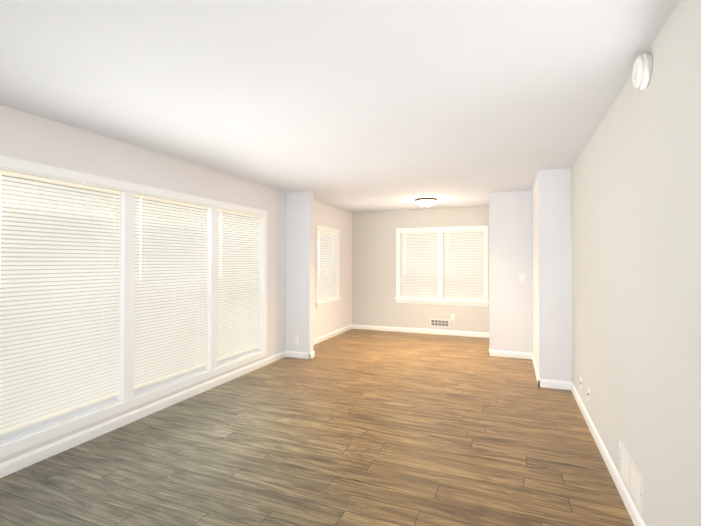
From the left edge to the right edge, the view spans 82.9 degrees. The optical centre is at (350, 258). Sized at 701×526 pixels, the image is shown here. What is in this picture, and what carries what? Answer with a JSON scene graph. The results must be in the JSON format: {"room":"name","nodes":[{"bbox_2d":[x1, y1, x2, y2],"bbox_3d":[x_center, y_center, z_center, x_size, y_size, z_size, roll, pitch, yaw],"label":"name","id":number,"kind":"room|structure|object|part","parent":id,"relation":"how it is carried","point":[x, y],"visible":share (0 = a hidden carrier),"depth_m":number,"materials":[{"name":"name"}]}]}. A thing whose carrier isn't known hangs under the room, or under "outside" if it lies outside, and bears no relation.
{"room":"empty living room","nodes":[
{"label":"empty living room","id":0,"kind":"room"},
{"bbox_2d":[0,104,351,462],"bbox_3d":[-1.743,0.226,4.221,0.204,2.440,9.420,0,-1,22],"label":"wall","id":1,"kind":"structure","parent":0,"point":[26,136],"depth_m":4.08,"materials":[{"name":"beige paint"}]},
{"bbox_2d":[0,155,266,457],"bbox_3d":[-1.846,0.328,3.933,0.208,1.970,3.290,0,-1,22],"label":"window","id":2,"kind":"structure","parent":1,"relation":"in","point":[127,397],"depth_m":3.48,"materials":[{"name":"white wood"}]},
{"bbox_2d":[0,170,120,434],"bbox_3d":[-2.189,0.295,2.954,0.043,1.751,1.045,0,-1,22],"label":"window blind","id":3,"kind":"object","parent":2,"relation":"attached to","point":[59,292],"visible":1,"depth_m":2.96,"materials":[{"name":"beige plastic"}]},
{"bbox_3d":[-1.866,0.328,3.941,0.086,1.806,3.126,0,-1,22],"label":"window sash","id":4,"kind":"part","parent":2,"relation":"part of","materials":[{"name":"white plastic"}]},
{"bbox_2d":[134,194,208,388],"bbox_3d":[-1.772,0.304,3.987,0.043,1.751,0.967,0,-1,22],"label":"window blind","id":5,"kind":"object","parent":2,"relation":"attached to","point":[170,297],"visible":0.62,"depth_m":3.93,"materials":[{"name":"beige plastic"}]},
{"bbox_2d":[217,209,260,360],"bbox_3d":[-1.385,0.312,4.948,0.043,1.751,0.890,0,-1,22],"label":"window blind","id":6,"kind":"object","parent":2,"relation":"attached to","point":[238,304],"visible":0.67,"depth_m":4.93,"materials":[{"name":"beige plastic"}]},
{"bbox_2d":[0,351,287,477],"bbox_3d":[-2.143,1.390,2.939,0.014,0.090,6.360,0,-1,22],"label":"baseboard","id":7,"kind":"structure","parent":1,"relation":"attached to","point":[13,465],"depth_m":3.35,"materials":[{"name":"white wood"}]},
{"bbox_2d":[315,225,341,308],"bbox_3d":[-0.474,0.157,7.290,0.245,1.440,1.040,0,-1,22],"label":"window","id":8,"kind":"structure","parent":1,"relation":"in","point":[326,302],"depth_m":7.37,"materials":[{"name":"white wood"}]},
{"bbox_2d":[319,231,335,300],"bbox_3d":[-0.446,0.137,7.279,0.043,1.230,0.808,0,-1,22],"label":"window blind","id":9,"kind":"object","parent":8,"relation":"attached to","point":[326,264],"visible":0.73,"depth_m":7.32,"materials":[{"name":"beige plastic"}]},
{"bbox_2d":[314,324,351,344],"bbox_3d":[-0.438,1.426,7.168,0.014,0.090,2.520,0,-1,22],"label":"baseboard","id":10,"kind":"structure","parent":1,"relation":"attached to","point":[337,332],"depth_m":7.40,"materials":[{"name":"white wood"}]},
{"bbox_2d":[286,190,313,352],"bbox_3d":[-0.753,0.240,5.881,0.400,2.440,0.120,0,-1,22],"label":"wall","id":11,"kind":"structure","parent":0,"point":[300,264],"depth_m":5.82,"materials":[{"name":"paint"}]},
{"bbox_2d":[294,335,297,342],"bbox_3d":[-0.795,1.189,5.821,0.070,0.114,0.008,0,-1,22],"label":"electrical outlet","id":12,"kind":"object","parent":11,"relation":"attached to","point":[295,338],"visible":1,"depth_m":5.82,"materials":[{"name":"white plastic"}]},
{"bbox_2d":[288,351,311,358],"bbox_3d":[-0.752,1.414,5.815,0.384,0.090,0.044,0,-1,22],"label":"baseboard","id":13,"kind":"structure","parent":11,"relation":"attached to","point":[293,354],"depth_m":5.79,"materials":[{"name":"white wood"}]},
{"bbox_2d":[0,329,633,525],"bbox_3d":[0.073,1.489,3.478,4.120,0.100,9.420,0,-1,22],"label":"floor","id":14,"kind":"structure","parent":0,"point":[357,427],"depth_m":2.89,"materials":[{"name":"wood"}]},
{"bbox_2d":[0,0,679,212],"bbox_3d":[0.073,-1.061,3.500,4.120,0.120,9.420,0,-1,22],"label":"ceiling","id":15,"kind":"structure","parent":0,"point":[353,106],"depth_m":2.29,"materials":[{"name":"white paint"}]},
{"bbox_2d":[415,198,436,206],"bbox_3d":[1.255,-0.906,6.592,0.350,0.136,0.350,0,-1,22],"label":"ceiling light","id":16,"kind":"object","parent":15,"relation":"attached to","point":[418,199],"depth_m":6.48,"materials":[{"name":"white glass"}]},
{"bbox_3d":[1.255,-0.901,6.591,0.316,0.090,0.316,0,-1,22],"label":"flush-mount lamp shade","id":17,"kind":"part","parent":16,"relation":"part of","materials":[{"name":"white glass"}]},
{"bbox_2d":[352,206,488,332],"bbox_3d":[1.889,0.256,7.728,3.920,2.440,0.200,0,-1,22],"label":"wall","id":18,"kind":"structure","parent":0,"point":[374,303],"depth_m":8.05,"materials":[{"name":"beige paint"}]},
{"bbox_2d":[352,324,488,337],"bbox_3d":[1.330,1.431,7.828,2.800,0.090,0.014,0,-1,22],"label":"baseboard","id":19,"kind":"structure","parent":18,"relation":"attached to","point":[367,327],"depth_m":7.78,"materials":[{"name":"white wood"}]},
{"bbox_2d":[430,319,449,327],"bbox_3d":[1.725,1.255,7.673,0.370,0.150,0.009,0,-1,22],"label":"air vent","id":20,"kind":"object","parent":18,"relation":"in","point":[439,323],"visible":1,"depth_m":7.67,"materials":[{"name":"white metal"}]},
{"bbox_2d":[394,226,488,306],"bbox_3d":[1.761,0.151,7.745,1.810,1.500,0.245,0,-1,22],"label":"window","id":21,"kind":"structure","parent":18,"relation":"in","point":[440,300],"depth_m":7.67,"materials":[{"name":"white wood"}]},
{"bbox_2d":[401,232,437,297],"bbox_3d":[1.359,0.132,7.875,0.735,1.290,0.043,0,-1,22],"label":"window blind","id":22,"kind":"object","parent":21,"relation":"attached to","point":[419,264],"visible":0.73,"depth_m":7.88,"materials":[{"name":"beige plastic"}]},
{"bbox_3d":[1.776,0.133,7.782,1.586,1.301,0.086,0,-1,22],"label":"window sash","id":23,"kind":"part","parent":21,"relation":"part of","materials":[{"name":"white plastic"}]},
{"bbox_2d":[443,230,482,299],"bbox_3d":[2.141,0.129,7.560,0.735,1.290,0.043,0,-1,22],"label":"window blind","id":24,"kind":"object","parent":21,"relation":"attached to","point":[463,264],"visible":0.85,"depth_m":7.56,"materials":[{"name":"beige plastic"}]},
{"bbox_2d":[489,190,532,352],"bbox_3d":[2.783,0.245,6.467,0.920,2.440,1.470,0,-1,22],"label":"wall block","id":25,"kind":"object","parent":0,"point":[510,260],"visible":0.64,"depth_m":5.84,"materials":[{"name":"paint"}]},
{"bbox_2d":[492,350,531,358],"bbox_3d":[2.347,1.414,5.832,0.540,0.090,0.014,0,-1,22],"label":"baseboard","id":26,"kind":"structure","parent":25,"relation":"attached to","point":[523,355],"depth_m":5.82,"materials":[{"name":"white wood"}]},
{"bbox_2d":[519,273,524,280],"bbox_3d":[2.495,0.279,5.780,0.070,0.114,0.018,0,-1,22],"label":"light switch","id":27,"kind":"object","parent":25,"relation":"attached to","point":[521,276],"visible":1,"depth_m":5.78,"materials":[{"name":"white plastic"}]},
{"bbox_2d":[533,168,571,381],"bbox_3d":[2.531,0.233,5.048,0.325,2.440,1.350,0,-1,22],"label":"wall","id":28,"kind":"structure","parent":0,"point":[552,284],"depth_m":4.43,"materials":[{"name":"paint"}]},
{"bbox_2d":[532,353,539,386],"bbox_3d":[2.372,1.408,5.095,0.014,0.090,1.364,0,-1,22],"label":"baseboard","id":29,"kind":"structure","parent":28,"relation":"attached to","point":[533,359],"depth_m":4.95,"materials":[{"name":"white wood"}]},
{"bbox_2d":[571,0,700,525],"bbox_3d":[1.853,0.212,2.664,0.200,2.440,9.220,0,-1,22],"label":"wall","id":30,"kind":"structure","parent":0,"point":[636,252],"depth_m":1.91,"materials":[{"name":"beige paint"}]},
{"bbox_2d":[587,387,589,401],"bbox_3d":[2.042,1.169,3.410,0.013,0.114,0.070,0,-1,22],"label":"electrical outlet","id":31,"kind":"object","parent":30,"relation":"attached to","point":[588,393],"visible":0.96,"depth_m":3.40,"materials":[{"name":"white plastic"}]},
{"bbox_2d":[568,382,645,525],"bbox_3d":[1.264,1.377,1.479,0.014,0.090,6.200,0,-1,22],"label":"baseboard","id":32,"kind":"structure","parent":30,"relation":"attached to","point":[637,520],"depth_m":2.65,"materials":[{"name":"white wood"}]},
{"bbox_2d":[619,440,642,517],"bbox_3d":[1.569,1.221,2.231,0.009,0.215,0.440,0,-1,22],"label":"air vent","id":33,"kind":"object","parent":30,"relation":"in","point":[631,475],"visible":1,"depth_m":2.20,"materials":[{"name":"white metal"}]},
{"bbox_2d":[632,53,652,90],"bbox_3d":[1.426,-0.914,1.951,0.052,0.168,0.168,0,-1,22],"label":"smoke detector","id":34,"kind":"object","parent":30,"relation":"attached to","point":[642,71],"visible":1,"depth_m":1.90,"materials":[{"name":"white plastic"}]}
]}

